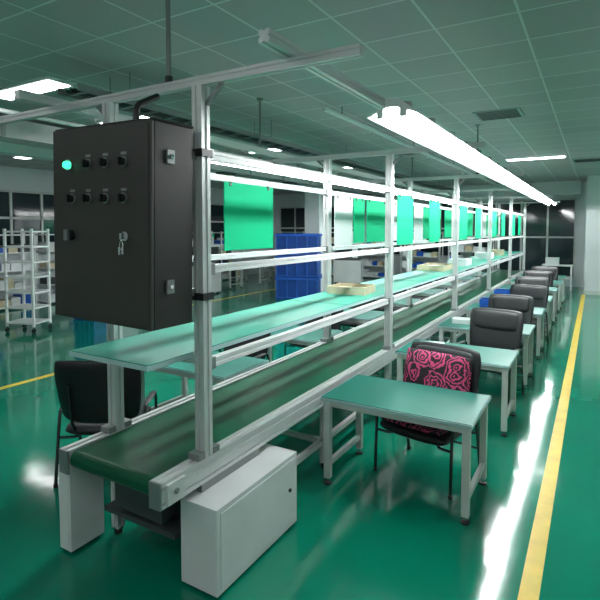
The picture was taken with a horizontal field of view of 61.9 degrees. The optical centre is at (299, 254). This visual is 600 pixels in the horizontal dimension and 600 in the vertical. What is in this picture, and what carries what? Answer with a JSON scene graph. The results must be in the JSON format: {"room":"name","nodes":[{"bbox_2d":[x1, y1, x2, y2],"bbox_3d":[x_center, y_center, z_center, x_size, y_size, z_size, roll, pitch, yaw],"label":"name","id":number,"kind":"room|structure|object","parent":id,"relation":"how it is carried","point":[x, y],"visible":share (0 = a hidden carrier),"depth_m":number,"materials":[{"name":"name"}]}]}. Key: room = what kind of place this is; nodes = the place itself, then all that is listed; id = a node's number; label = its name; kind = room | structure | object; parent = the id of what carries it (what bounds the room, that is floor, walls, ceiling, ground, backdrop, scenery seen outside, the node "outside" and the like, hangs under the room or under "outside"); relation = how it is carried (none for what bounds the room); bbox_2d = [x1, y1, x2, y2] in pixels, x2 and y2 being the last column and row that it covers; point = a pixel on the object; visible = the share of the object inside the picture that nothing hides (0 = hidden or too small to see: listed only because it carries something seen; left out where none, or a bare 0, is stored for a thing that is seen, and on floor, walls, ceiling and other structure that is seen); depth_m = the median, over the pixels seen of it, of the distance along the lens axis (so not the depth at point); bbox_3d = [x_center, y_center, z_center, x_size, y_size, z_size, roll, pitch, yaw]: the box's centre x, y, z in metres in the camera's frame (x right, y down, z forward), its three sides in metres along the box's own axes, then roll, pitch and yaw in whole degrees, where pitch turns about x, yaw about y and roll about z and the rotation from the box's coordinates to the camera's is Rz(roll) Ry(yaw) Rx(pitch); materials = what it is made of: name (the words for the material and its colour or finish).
{"room":"factory floor","nodes":[
{"label":"factory floor","id":0,"kind":"room"},
{"bbox_2d":[0,165,273,302],"bbox_3d":[-7.298,-0.500,13.354,0.150,3.600,23.600,2,3,30],"label":"wall","id":1,"kind":"structure","parent":0,"point":[11,178],"depth_m":13.51,"materials":[{"name":"paint"}]},
{"bbox_2d":[0,189,53,245],"bbox_3d":[-7.868,-0.888,12.159,0.060,1.500,5.000,2,3,30],"label":"window","id":2,"kind":"structure","parent":1,"relation":"in","point":[19,209],"depth_m":13.22,"materials":[{"name":"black glass"}]},
{"bbox_2d":[192,203,223,239],"bbox_3d":[-4.565,-1.181,17.750,0.060,1.500,6.000,2,3,30],"label":"window","id":3,"kind":"structure","parent":1,"relation":"in","point":[217,210],"depth_m":19.91,"materials":[{"name":"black glass"}]},
{"bbox_2d":[0,271,599,599],"bbox_3d":[0.303,1.581,8.973,17.500,0.103,23.600,2,3,30],"label":"floor","id":4,"kind":"structure","parent":0,"point":[393,531],"depth_m":3.65,"materials":[{"name":"green paint"}]},
{"bbox_2d":[0,233,36,308],"bbox_3d":[-7.346,0.403,12.383,0.500,1.900,1.400,2,3,30],"label":"storage rack","id":5,"kind":"object","parent":4,"relation":"on","point":[16,299],"visible":0.63,"depth_m":12.48,"materials":[{"name":"white metal"}]},
{"bbox_2d":[3,229,51,333],"bbox_3d":[-5.328,0.488,9.790,0.620,1.999,0.550,1,3,11],"label":"rack","id":6,"kind":"object","parent":4,"relation":"on","point":[33,321],"visible":1,"depth_m":9.65,"materials":[{"name":"white metal"}]},
{"bbox_2d":[36,233,54,302],"bbox_3d":[-6.482,0.326,13.845,0.500,1.900,1.400,2,3,30],"label":"storage rack","id":7,"kind":"object","parent":4,"relation":"on","point":[43,281],"visible":0.11,"depth_m":13.32,"materials":[{"name":"white metal"}]},
{"bbox_2d":[58,465,103,552],"bbox_3d":[-1.387,1.563,3.178,0.110,0.545,0.244,2,3,30],"label":"end leg cover","id":8,"kind":"object","parent":4,"relation":"on","point":[81,492],"visible":0.88,"depth_m":3.11,"materials":[{"name":"white plastic"}]},
{"bbox_2d":[53,360,156,487],"bbox_3d":[-1.582,1.284,4.117,0.715,1.005,0.648,0,3,-4],"label":"office chair","id":9,"kind":"object","parent":4,"relation":"on","point":[81,385],"visible":0.74,"depth_m":3.85,"materials":[{"name":"black leather"}]},
{"bbox_2d":[141,351,268,410],"bbox_3d":[-0.974,1.392,4.973,1.140,0.700,0.700,2,3,30],"label":"work table","id":10,"kind":"object","parent":4,"relation":"on","point":[233,368],"visible":0.23,"depth_m":4.76,"materials":[{"name":"teal laminate"}]},
{"bbox_2d":[192,234,220,292],"bbox_3d":[-3.059,0.266,15.473,1.000,1.850,0.700,1,3,19],"label":"machine","id":11,"kind":"object","parent":4,"relation":"on","point":[215,279],"visible":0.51,"depth_m":15.34,"materials":[{"name":"grey metal"}]},
{"bbox_2d":[213,231,243,280],"bbox_3d":[-2.874,0.006,19.952,0.500,1.900,1.400,2,3,30],"label":"storage rack","id":12,"kind":"object","parent":4,"relation":"on","point":[220,241],"visible":0.3,"depth_m":19.61,"materials":[{"name":"white metal"}]},
{"bbox_2d":[229,269,242,289],"bbox_3d":[-2.595,0.762,16.978,1.140,0.700,0.700,2,3,30],"label":"work table","id":13,"kind":"object","parent":4,"relation":"on","point":[240,283],"visible":0.32,"depth_m":16.68,"materials":[{"name":"teal"}]},
{"bbox_2d":[181,443,296,597],"bbox_3d":[-0.338,1.560,3.089,0.275,0.560,0.830,2,3,30],"label":"base cabinet","id":14,"kind":"object","parent":4,"relation":"on","point":[230,520],"visible":0.92,"depth_m":2.86,"materials":[{"name":"white metal"}]},
{"bbox_2d":[218,311,270,361],"bbox_3d":[-0.721,1.198,5.748,0.715,1.005,0.648,1,3,26],"label":"office chair","id":15,"kind":"object","parent":4,"relation":"on","point":[261,354],"visible":0.11,"depth_m":5.84,"materials":[{"name":"black leather"}]},
{"bbox_2d":[236,266,269,284],"bbox_3d":[-1.731,0.686,18.440,1.140,0.700,0.700,2,3,30],"label":"work table","id":16,"kind":"object","parent":4,"relation":"on","point":[237,278],"visible":0.52,"depth_m":18.41,"materials":[{"name":"teal"}]},
{"bbox_2d":[59,269,523,539],"bbox_3d":[2.826,1.162,9.360,0.874,0.700,15.332,2,3,30],"label":"conveyor belt line","id":17,"kind":"object","parent":4,"relation":"on","point":[147,465],"visible":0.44,"depth_m":3.55,"materials":[{"name":"green plastic"}]},
{"bbox_2d":[0,27,559,461],"bbox_3d":[2.550,-0.296,9.476,3.360,2.200,15.360,2,3,30],"label":"rack","id":18,"kind":"object","parent":17,"relation":"on","point":[194,342],"visible":0.87,"depth_m":3.42,"materials":[{"name":"metal"}]},
{"bbox_2d":[53,117,196,330],"bbox_3d":[-0.995,-0.173,2.808,0.816,1.068,0.395,3,4,30],"label":"control box","id":19,"kind":"object","parent":18,"relation":"attached to","point":[123,190],"visible":1,"depth_m":2.63,"materials":[{"name":"grey metal"}]},
{"bbox_2d":[133,93,159,119],"bbox_3d":[-0.866,-0.817,2.823,0.036,0.226,0.186,2,3,30],"label":"power cable","id":20,"kind":"object","parent":19,"relation":"attached to","point":[136,109],"visible":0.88,"depth_m":2.77,"materials":[{"name":"black plastic"}]},
{"bbox_2d":[213,163,279,174],"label":"lamp","id":21,"kind":"object","parent":18,"relation":"attached to","point":[213,163],"depth_m":5.88,"materials":[{"name":"white plastic"}]},
{"bbox_2d":[223,182,272,250],"bbox_3d":[-0.441,-0.337,4.417,0.020,0.571,0.720,2,3,30],"label":"board","id":22,"kind":"object","parent":18,"relation":"hanging from","point":[248,209],"visible":1,"depth_m":4.38,"materials":[{"name":"teal plastic"}]},
{"bbox_2d":[227,151,278,162],"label":"lamp","id":23,"kind":"object","parent":18,"relation":"attached to","point":[242,154],"depth_m":5.62,"materials":[{"name":"white plastic"}]},
{"bbox_2d":[288,164,322,172],"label":"lamp","id":24,"kind":"object","parent":18,"relation":"attached to","point":[298,166],"depth_m":6.72,"materials":[{"name":"white plastic"}]},
{"bbox_2d":[320,172,363,187],"bbox_3d":[0.763,-1.202,7.979,0.367,0.165,1.220,2,3,30],"label":"lamp","id":25,"kind":"object","parent":18,"relation":"attached to","point":[338,174],"visible":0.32,"depth_m":8.02,"materials":[{"name":"white plastic"}]},
{"bbox_2d":[334,196,352,245],"bbox_3d":[0.530,-0.413,6.060,0.020,0.591,0.500,2,3,30],"label":"board","id":26,"kind":"object","parent":18,"relation":"hanging from","point":[343,206],"visible":1,"depth_m":6.04,"materials":[{"name":"white plastic"}]},
{"bbox_2d":[327,283,374,295],"bbox_3d":[0.570,0.374,5.519,0.420,0.080,0.400,1,3,25],"label":"tray","id":27,"kind":"object","parent":18,"relation":"on","point":[339,288],"visible":1,"depth_m":5.39,"materials":[{"name":"plastic"}]},
{"bbox_2d":[353,198,364,242],"bbox_3d":[0.763,-0.444,6.455,0.020,0.571,0.340,2,3,30],"label":"board","id":28,"kind":"object","parent":18,"relation":"hanging from","point":[358,204],"visible":1,"depth_m":6.44,"materials":[{"name":"teal plastic"}]},
{"bbox_2d":[366,200,384,241],"bbox_3d":[1.073,-0.471,6.980,0.020,0.571,0.720,2,3,30],"label":"board","id":29,"kind":"object","parent":18,"relation":"hanging from","point":[375,218],"visible":0.83,"depth_m":6.93,"materials":[{"name":"teal plastic"}]},
{"bbox_2d":[393,203,396,240],"bbox_3d":[1.548,-0.514,7.784,0.020,0.571,0.550,2,3,30],"label":"board","id":30,"kind":"object","parent":18,"relation":"hanging from","point":[395,204],"visible":0.36,"depth_m":7.62,"materials":[{"name":"white plastic"}]},
{"bbox_2d":[397,194,412,244],"bbox_3d":[1.228,-0.411,5.827,0.020,0.571,0.550,2,3,30],"label":"board","id":31,"kind":"object","parent":18,"relation":"hanging from","point":[404,203],"visible":1,"depth_m":5.80,"materials":[{"name":"teal plastic"}]},
{"bbox_2d":[366,97,462,145],"bbox_3d":[0.866,-0.975,3.658,0.367,0.165,1.220,2,3,30],"label":"lamp","id":32,"kind":"object","parent":18,"relation":"attached to","point":[399,116],"visible":0.98,"depth_m":3.46,"materials":[{"name":"white plastic"}]},
{"bbox_2d":[414,206,422,240],"bbox_3d":[2.044,-0.548,8.623,0.020,0.591,0.500,2,3,30],"label":"board","id":33,"kind":"object","parent":18,"relation":"hanging from","point":[418,211],"visible":1,"depth_m":8.61,"materials":[{"name":"white plastic"}]},
{"bbox_2d":[423,207,428,238],"bbox_3d":[2.278,-0.578,9.018,0.020,0.571,0.340,2,3,30],"label":"board","id":34,"kind":"object","parent":18,"relation":"hanging from","point":[425,209],"visible":0.98,"depth_m":8.99,"materials":[{"name":"teal plastic"}]},
{"bbox_2d":[429,200,439,241],"bbox_3d":[1.851,-0.466,6.881,0.020,0.571,0.500,2,3,30],"label":"board","id":35,"kind":"object","parent":18,"relation":"hanging from","point":[434,206],"visible":0.95,"depth_m":6.86,"materials":[{"name":"teal plastic"}]},
{"bbox_2d":[417,263,451,271],"bbox_3d":[2.346,0.206,8.624,0.450,0.090,0.700,2,3,30],"label":"tray","id":36,"kind":"object","parent":18,"relation":"on","point":[442,267],"visible":0.86,"depth_m":8.39,"materials":[{"name":"plastic"}]},
{"bbox_2d":[444,210,451,237],"bbox_3d":[3.063,-0.648,10.347,0.020,0.571,0.550,2,3,30],"label":"board","id":37,"kind":"object","parent":18,"relation":"hanging from","point":[448,213],"visible":1,"depth_m":10.31,"materials":[{"name":"teal plastic"}]},
{"bbox_2d":[423,131,489,161],"bbox_3d":[1.488,-1.030,4.712,0.367,0.165,1.220,2,3,30],"label":"lamp","id":38,"kind":"object","parent":18,"relation":"attached to","point":[458,151],"visible":0.8,"depth_m":4.64,"materials":[{"name":"white"}]},
{"bbox_2d":[447,258,471,265],"bbox_3d":[3.093,0.135,9.690,0.362,0.121,0.450,2,3,30],"label":"carton","id":39,"kind":"object","parent":18,"relation":"on","point":[461,261],"visible":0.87,"depth_m":9.49,"materials":[{"name":"white cardboard"}]},
{"bbox_2d":[459,205,467,239],"bbox_3d":[2.743,-0.545,8.391,0.020,0.571,0.550,2,3,30],"label":"board","id":40,"kind":"object","parent":18,"relation":"hanging from","point":[463,209],"visible":0.88,"depth_m":8.35,"materials":[{"name":"teal plastic"}]},
{"bbox_2d":[467,212,472,235],"bbox_3d":[4.102,-0.740,12.106,0.020,0.571,0.720,2,3,30],"label":"board","id":41,"kind":"object","parent":18,"relation":"hanging from","point":[469,215],"visible":0.74,"depth_m":12.13,"materials":[{"name":"teal plastic"}]},
{"bbox_2d":[475,208,480,238],"bbox_3d":[3.365,-0.601,9.444,0.020,0.571,0.500,2,3,30],"label":"board","id":42,"kind":"object","parent":18,"relation":"hanging from","point":[477,210],"visible":0.98,"depth_m":9.41,"materials":[{"name":"teal plastic"}]},
{"bbox_2d":[458,150,506,172],"bbox_3d":[2.111,-1.086,5.765,0.367,0.165,1.220,2,3,30],"label":"lamp","id":43,"kind":"object","parent":18,"relation":"attached to","point":[485,165],"visible":0.78,"depth_m":5.72,"materials":[{"name":"white plastic"}]},
{"bbox_2d":[474,252,493,258],"bbox_3d":[4.363,0.012,11.840,0.362,0.141,0.450,2,3,30],"label":"carton","id":44,"kind":"object","parent":18,"relation":"on","point":[478,255],"visible":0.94,"depth_m":11.69,"materials":[{"name":"white cardboard"}]},
{"bbox_2d":[482,214,486,235],"bbox_3d":[5.072,-0.816,13.749,0.020,0.591,0.500,2,3,30],"label":"board","id":45,"kind":"object","parent":18,"relation":"hanging from","point":[484,216],"visible":1,"depth_m":13.72,"materials":[{"name":"white plastic"}]},
{"bbox_2d":[492,211,496,236],"bbox_3d":[4.257,-0.680,10.954,0.020,0.571,0.550,2,3,30],"label":"board","id":46,"kind":"object","parent":18,"relation":"hanging from","point":[494,213],"visible":0.98,"depth_m":10.94,"materials":[{"name":"teal plastic"}]},
{"bbox_2d":[491,249,503,254],"bbox_3d":[5.285,-0.075,13.499,0.362,0.141,0.500,2,3,30],"label":"carton","id":47,"kind":"object","parent":18,"relation":"on","point":[496,251],"visible":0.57,"depth_m":13.27,"materials":[{"name":"cardboard"}]},
{"bbox_2d":[481,163,520,180],"bbox_3d":[2.733,-1.141,6.819,0.367,0.165,1.220,2,3,30],"label":"lamp","id":48,"kind":"object","parent":18,"relation":"attached to","point":[493,174],"visible":0.73,"depth_m":6.80,"materials":[{"name":"white plastic"}]},
{"bbox_2d":[501,212,504,235],"bbox_3d":[4.880,-0.735,12.007,0.020,0.571,0.500,2,3,30],"label":"board","id":49,"kind":"object","parent":18,"relation":"hanging from","point":[503,214],"visible":0.95,"depth_m":11.98,"materials":[{"name":"teal plastic"}]},
{"bbox_2d":[497,176,529,186],"bbox_3d":[3.356,-1.196,7.872,0.367,0.165,1.220,2,3,30],"label":"lamp","id":50,"kind":"object","parent":18,"relation":"attached to","point":[508,182],"visible":0.65,"depth_m":7.88,"materials":[{"name":"white plastic"}]},
{"bbox_2d":[512,214,514,235],"bbox_3d":[5.771,-0.814,13.517,0.020,0.571,0.550,2,3,30],"label":"board","id":51,"kind":"object","parent":18,"relation":"hanging from","point":[513,215],"visible":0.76,"depth_m":13.49,"materials":[{"name":"teal plastic"}]},
{"bbox_2d":[510,179,536,191],"bbox_3d":[3.978,-1.251,8.926,0.367,0.165,1.220,2,3,30],"label":"lamp","id":52,"kind":"object","parent":18,"relation":"attached to","point":[518,187],"visible":0.71,"depth_m":8.95,"materials":[{"name":"white plastic"}]},
{"bbox_2d":[518,184,541,195],"bbox_3d":[4.601,-1.306,9.980,0.367,0.165,1.220,2,3,30],"label":"lamp","id":53,"kind":"object","parent":18,"relation":"attached to","point":[527,192],"visible":0.72,"depth_m":9.98,"materials":[{"name":"white"}]},
{"bbox_2d":[275,233,321,298],"bbox_3d":[-0.026,0.307,14.553,1.250,1.864,0.800,1,3,11],"label":"crates","id":54,"kind":"object","parent":4,"relation":"on","point":[296,280],"visible":0.77,"depth_m":14.20,"materials":[{"name":"plastic"}]},
{"bbox_2d":[267,325,341,361],"bbox_3d":[-0.125,1.316,6.410,1.140,0.700,0.700,2,3,30],"label":"work table","id":55,"kind":"object","parent":4,"relation":"on","point":[313,337],"visible":0.12,"depth_m":6.10,"materials":[{"name":"teal laminate"}]},
{"bbox_2d":[305,186,322,291],"bbox_3d":[0.486,-0.606,15.377,0.524,3.600,0.524,2,3,30],"label":"pillar","id":56,"kind":"structure","parent":4,"relation":"on","point":[313,201],"depth_m":15.13,"materials":[{"name":"paint"}]},
{"bbox_2d":[284,309,343,355],"bbox_3d":[0.225,1.126,7.128,0.715,1.005,0.648,2,4,35],"label":"office chair","id":57,"kind":"object","parent":4,"relation":"on","point":[336,326],"visible":0.09,"depth_m":7.10,"materials":[{"name":"black leather"}]},
{"bbox_2d":[333,242,362,283],"bbox_3d":[1.788,0.109,18.462,1.000,1.850,0.700,1,3,13],"label":"machine","id":58,"kind":"object","parent":4,"relation":"on","point":[348,269],"visible":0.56,"depth_m":18.15,"materials":[{"name":"grey"}]},
{"bbox_2d":[341,300,377,331],"bbox_3d":[0.983,1.047,8.629,0.715,1.005,0.648,2,3,27],"label":"office chair","id":59,"kind":"object","parent":4,"relation":"on","point":[344,323],"visible":0.1,"depth_m":8.42,"materials":[{"name":"black leather"}]},
{"bbox_2d":[343,308,383,322],"bbox_3d":[0.724,1.241,7.846,1.140,0.700,0.700,2,3,30],"label":"work table","id":60,"kind":"object","parent":4,"relation":"on","point":[370,315],"visible":0.09,"depth_m":7.45,"materials":[{"name":"teal"}]},
{"bbox_2d":[362,232,384,277],"bbox_3d":[2.919,-0.019,20.423,1.500,1.900,0.500,2,3,30],"label":"storage rack","id":61,"kind":"object","parent":4,"relation":"on","point":[366,273],"visible":0.41,"depth_m":20.23,"materials":[{"name":"white metal"}]},
{"bbox_2d":[350,298,420,327],"bbox_3d":[1.572,1.166,9.282,1.140,0.700,0.700,2,3,30],"label":"work table","id":62,"kind":"object","parent":4,"relation":"on","point":[402,302],"visible":0.14,"depth_m":8.86,"materials":[{"name":"teal"}]},
{"bbox_2d":[377,277,412,311],"bbox_3d":[1.868,0.974,10.021,0.715,1.005,0.648,2,3,30],"label":"office chair","id":63,"kind":"object","parent":4,"relation":"on","point":[381,308],"visible":0.05,"depth_m":9.85,"materials":[{"name":"black leather"}]},
{"bbox_2d":[320,374,490,525],"bbox_3d":[0.827,1.447,3.913,1.140,0.700,0.700,2,3,30],"label":"work table","id":64,"kind":"object","parent":4,"relation":"on","point":[431,406],"visible":1,"depth_m":3.82,"materials":[{"name":"teal laminate"}]},
{"bbox_2d":[406,272,432,299],"bbox_3d":[2.684,0.896,11.511,0.715,1.005,0.648,1,3,27],"label":"office chair","id":65,"kind":"object","parent":4,"relation":"on","point":[413,296],"visible":0.07,"depth_m":11.46,"materials":[{"name":"black leather"}]},
{"bbox_2d":[400,231,443,273],"bbox_3d":[4.611,0.058,18.963,1.500,1.900,0.500,2,3,30],"label":"storage rack","id":66,"kind":"object","parent":4,"relation":"on","point":[403,264],"visible":0.37,"depth_m":18.83,"materials":[{"name":"metal"}]},
{"bbox_2d":[373,341,480,500],"bbox_3d":[1.067,1.284,4.114,0.715,1.005,0.648,3,4,42],"label":"office chair","id":67,"kind":"object","parent":4,"relation":"on","point":[449,437],"visible":0.36,"depth_m":4.04,"materials":[{"name":"black leather"}]},
{"bbox_2d":[380,417,448,435],"bbox_3d":[0.983,1.317,4.023,0.540,0.050,0.440,3,4,42],"label":"seat cushion","id":68,"kind":"object","parent":67,"relation":"on","point":[431,430],"visible":0.29,"depth_m":3.81,"materials":[{"name":"pink fabric"}]},
{"bbox_2d":[403,348,471,391],"bbox_3d":[1.141,1.046,4.212,0.600,0.437,0.168,3,4,41],"label":"throw pillow","id":69,"kind":"object","parent":67,"relation":"on","point":[424,367],"visible":0.53,"depth_m":4.16,"materials":[{"name":"pink fabric"}]},
{"bbox_2d":[412,288,443,295],"bbox_3d":[2.421,1.091,10.719,1.140,0.700,0.700,2,3,30],"label":"work table","id":70,"kind":"object","parent":4,"relation":"on","point":[430,292],"visible":0.16,"depth_m":10.30,"materials":[{"name":"teal"}]},
{"bbox_2d":[416,281,461,295],"bbox_3d":[3.269,1.015,12.155,1.140,0.700,0.700,2,3,30],"label":"work table","id":71,"kind":"object","parent":4,"relation":"on","point":[448,284],"visible":0.06,"depth_m":11.72,"materials":[{"name":"teal"}]},
{"bbox_2d":[434,276,475,287],"bbox_3d":[4.118,0.940,13.591,1.140,0.700,0.700,2,3,30],"label":"work table","id":72,"kind":"object","parent":4,"relation":"on","point":[465,278],"visible":0.13,"depth_m":13.13,"materials":[{"name":"teal"}]},
{"bbox_2d":[395,339,518,436],"bbox_3d":[1.675,1.372,5.349,1.140,0.700,0.700,2,3,30],"label":"work table","id":73,"kind":"object","parent":4,"relation":"on","point":[492,359],"visible":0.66,"depth_m":5.18,"materials":[{"name":"teal"}]},
{"bbox_2d":[448,241,493,282],"bbox_3d":[6.161,0.255,18.057,1.500,1.600,0.500,2,3,30],"label":"storage rack","id":74,"kind":"object","parent":4,"relation":"on","point":[461,247],"visible":0.23,"depth_m":17.90,"materials":[{"name":"white metal"}]},
{"bbox_2d":[437,317,534,388],"bbox_3d":[2.524,1.297,6.785,1.140,0.700,0.700,2,3,30],"label":"work table","id":75,"kind":"object","parent":4,"relation":"on","point":[447,325],"visible":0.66,"depth_m":6.67,"materials":[{"name":"teal"}]},
{"bbox_2d":[452,317,469,324],"bbox_3d":[2.252,0.908,6.925,0.262,0.061,0.200,1,3,25],"label":"carton","id":76,"kind":"object","parent":75,"relation":"on","point":[457,320],"visible":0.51,"depth_m":6.85,"materials":[{"name":"white cardboard"}]},
{"bbox_2d":[456,307,524,404],"bbox_3d":[2.279,1.183,6.032,0.715,1.005,0.648,3,4,40],"label":"office chair","id":77,"kind":"object","parent":4,"relation":"on","point":[489,327],"visible":0.59,"depth_m":6.15,"materials":[{"name":"black leather"}]},
{"bbox_2d":[465,303,545,358],"bbox_3d":[3.372,1.221,8.222,1.140,0.700,0.700,2,3,30],"label":"work table","id":78,"kind":"object","parent":4,"relation":"on","point":[538,313],"visible":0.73,"depth_m":8.11,"materials":[{"name":"teal"}]},
{"bbox_2d":[479,297,488,307],"bbox_3d":[3.173,0.796,8.313,0.340,0.140,0.260,1,3,25],"label":"bin","id":79,"kind":"object","parent":78,"relation":"on","point":[483,301],"visible":0.46,"depth_m":8.24,"materials":[{"name":"plastic"}]},
{"bbox_2d":[488,294,533,364],"bbox_3d":[3.035,1.114,7.362,0.715,1.005,0.648,2,4,36],"label":"office chair","id":80,"kind":"object","parent":4,"relation":"on","point":[520,303],"visible":0.3,"depth_m":7.46,"materials":[{"name":"black leather"}]},
{"bbox_2d":[485,292,552,338],"bbox_3d":[4.221,1.146,9.658,1.140,0.700,0.700,2,3,30],"label":"work table","id":81,"kind":"object","parent":4,"relation":"on","point":[549,302],"visible":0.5,"depth_m":9.52,"materials":[{"name":"teal"}]},
{"bbox_2d":[494,289,509,293],"bbox_3d":[3.966,0.733,9.706,0.340,0.120,0.260,2,3,30],"label":"bin","id":82,"kind":"object","parent":81,"relation":"on","point":[496,291],"visible":0.46,"depth_m":9.63,"materials":[{"name":"plastic"}]},
{"bbox_2d":[499,285,558,323],"bbox_3d":[5.070,1.071,11.094,1.140,0.700,0.700,2,3,30],"label":"work table","id":83,"kind":"object","parent":4,"relation":"on","point":[552,290],"visible":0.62,"depth_m":10.72,"materials":[{"name":"teal"}]},
{"bbox_2d":[510,284,548,343],"bbox_3d":[3.897,1.043,8.707,0.715,1.005,0.648,3,4,42],"label":"office chair","id":84,"kind":"object","parent":4,"relation":"on","point":[539,294],"visible":0.35,"depth_m":8.74,"materials":[{"name":"black leather"}]},
{"bbox_2d":[515,276,549,316],"bbox_3d":[4.680,0.967,10.161,0.715,1.005,0.648,2,3,30],"label":"office chair","id":85,"kind":"object","parent":4,"relation":"on","point":[541,281],"visible":0.2,"depth_m":10.32,"materials":[{"name":"black leather"}]},
{"bbox_2d":[510,279,562,311],"bbox_3d":[5.918,0.996,12.531,1.140,0.700,0.700,2,3,30],"label":"work table","id":86,"kind":"object","parent":4,"relation":"on","point":[555,282],"visible":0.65,"depth_m":12.12,"materials":[{"name":"teal"}]},
{"bbox_2d":[523,271,553,309],"bbox_3d":[5.511,0.892,11.584,0.715,1.005,0.648,1,3,25],"label":"office chair","id":87,"kind":"object","parent":4,"relation":"on","point":[546,274],"visible":0.24,"depth_m":11.73,"materials":[{"name":"black leather"}]},
{"bbox_2d":[519,274,565,302],"bbox_3d":[6.767,0.920,13.967,1.140,0.700,0.700,2,3,30],"label":"work table","id":88,"kind":"object","parent":4,"relation":"on","point":[560,277],"visible":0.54,"depth_m":13.44,"materials":[{"name":"teal"}]},
{"bbox_2d":[531,266,558,304],"bbox_3d":[6.339,0.818,13.010,0.715,1.005,0.648,2,3,30],"label":"office chair","id":89,"kind":"object","parent":4,"relation":"on","point":[555,270],"visible":0.21,"depth_m":13.11,"materials":[{"name":"black leather"}]},
{"bbox_2d":[542,257,572,290],"bbox_3d":[8.509,0.610,16.543,0.900,1.050,0.450,2,3,30],"label":"table","id":90,"kind":"object","parent":4,"relation":"on","point":[549,261],"visible":0.72,"depth_m":16.44,"materials":[{"name":"white metal"}]},
{"bbox_2d":[583,175,599,294],"bbox_3d":[9.199,-0.604,15.345,0.774,3.600,0.774,2,3,30],"label":"pillar","id":91,"kind":"structure","parent":4,"relation":"on","point":[592,236],"depth_m":15.12,"materials":[{"name":"paint"}]},
{"bbox_2d":[0,0,599,194],"bbox_3d":[0.303,-2.112,8.779,17.500,0.100,23.600,2,3,30],"label":"ceiling","id":92,"kind":"structure","parent":0,"point":[453,60],"depth_m":4.91,"materials":[{"name":"tile"}]},
{"bbox_2d":[0,75,75,100],"bbox_3d":[-3.095,-1.882,5.683,1.240,0.036,0.340,2,3,30],"label":"ceiling light","id":93,"kind":"object","parent":92,"relation":"in","point":[44,84],"depth_m":5.51,"materials":[{"name":"white plastic"}]},
{"bbox_2d":[165,0,172,82],"bbox_3d":[-0.759,-1.372,2.876,0.080,0.760,0.080,2,3,30],"label":"conduit","id":94,"kind":"object","parent":92,"relation":"attached to","point":[168,78],"visible":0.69,"depth_m":2.87,"materials":[{"name":"grey metal"}]},
{"bbox_2d":[0,108,352,177],"bbox_3d":[-0.431,-2.104,11.771,0.060,0.230,17.000,2,3,30],"label":"pipe","id":95,"kind":"object","parent":92,"relation":"hanging from","point":[2,110],"visible":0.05,"depth_m":6.78,"materials":[{"name":"grey metal"}]},
{"bbox_2d":[0,115,384,196],"bbox_3d":[-0.907,-2.054,12.345,0.476,0.390,16.500,2,3,30],"label":"ventilation duct","id":96,"kind":"object","parent":92,"relation":"hanging from","point":[24,132],"visible":0.41,"depth_m":7.54,"materials":[{"name":"grey metal"}]},
{"bbox_2d":[57,72,453,189],"bbox_3d":[1.505,-2.014,10.923,0.324,0.320,14.500,2,3,30],"label":"cable tray","id":97,"kind":"object","parent":92,"relation":"hanging from","point":[81,92],"visible":0.78,"depth_m":6.75,"materials":[{"name":"grey metal"}]},
{"bbox_2d":[257,98,262,158],"bbox_3d":[-0.494,-1.545,6.175,0.080,0.760,0.080,2,3,30],"label":"conduit","id":98,"kind":"object","parent":92,"relation":"attached to","point":[258,99],"visible":0.66,"depth_m":6.16,"materials":[{"name":"grey metal"}]},
{"bbox_2d":[322,106,499,186],"bbox_3d":[3.600,-2.101,11.715,0.060,0.230,13.000,2,3,30],"label":"pipe","id":99,"kind":"object","parent":92,"relation":"hanging from","point":[324,108],"visible":0.94,"depth_m":7.82,"materials":[{"name":"grey metal"}]},
{"bbox_2d":[372,180,580,199],"bbox_3d":[6.194,-2.358,18.715,7.550,0.450,0.500,2,3,30],"label":"soffit","id":100,"kind":"structure","parent":92,"relation":"attached to","point":[559,188],"depth_m":17.56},
{"bbox_2d":[472,107,524,120],"bbox_3d":[2.778,-1.957,6.976,0.600,0.022,0.600,2,3,30],"label":"ceiling vent","id":101,"kind":"object","parent":92,"relation":"in","point":[515,112],"depth_m":6.91,"materials":[{"name":"metal"}]},
{"bbox_2d":[505,154,566,160],"bbox_3d":[5.267,-2.171,11.191,1.240,0.036,0.340,2,3,30],"label":"ceiling light","id":102,"kind":"object","parent":92,"relation":"in","point":[562,155],"depth_m":11.13,"materials":[{"name":"white plastic"}]},
{"bbox_2d":[572,158,599,162],"bbox_3d":[6.688,-2.201,11.630,0.600,0.022,0.600,2,3,30],"label":"ceiling vent","id":103,"kind":"object","parent":92,"relation":"in","point":[586,159],"depth_m":11.57,"materials":[{"name":"metal"}]},
{"bbox_2d":[274,181,586,286],"bbox_3d":[6.337,-0.800,19.089,17.500,3.600,0.150,2,3,30],"label":"wall","id":104,"kind":"structure","parent":0,"point":[280,200],"depth_m":19.06,"materials":[{"name":"paint"}]},
{"bbox_2d":[0,141,361,194],"bbox_3d":[-3.056,-1.966,10.771,0.300,0.400,23.600,2,3,30],"label":"trim","id":105,"kind":"structure","parent":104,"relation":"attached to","point":[11,149],"depth_m":8.20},
{"bbox_2d":[280,206,333,245],"bbox_3d":[0.815,-1.164,22.211,4.000,2.000,0.060,2,3,30],"label":"window","id":106,"kind":"structure","parent":104,"relation":"in","point":[292,219],"depth_m":22.80,"materials":[{"name":"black glass"}]},
{"bbox_2d":[382,202,460,256],"bbox_3d":[4.777,-1.017,19.878,3.200,2.150,0.060,2,3,30],"label":"window","id":107,"kind":"structure","parent":104,"relation":"in","point":[445,248],"depth_m":19.47,"materials":[{"name":"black glass"}]},
{"bbox_2d":[472,198,575,277],"bbox_3d":[7.963,-0.619,18.016,3.400,2.750,0.060,2,3,30],"label":"window","id":108,"kind":"structure","parent":104,"relation":"in","point":[550,229],"depth_m":17.69,"materials":[{"name":"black glass"}]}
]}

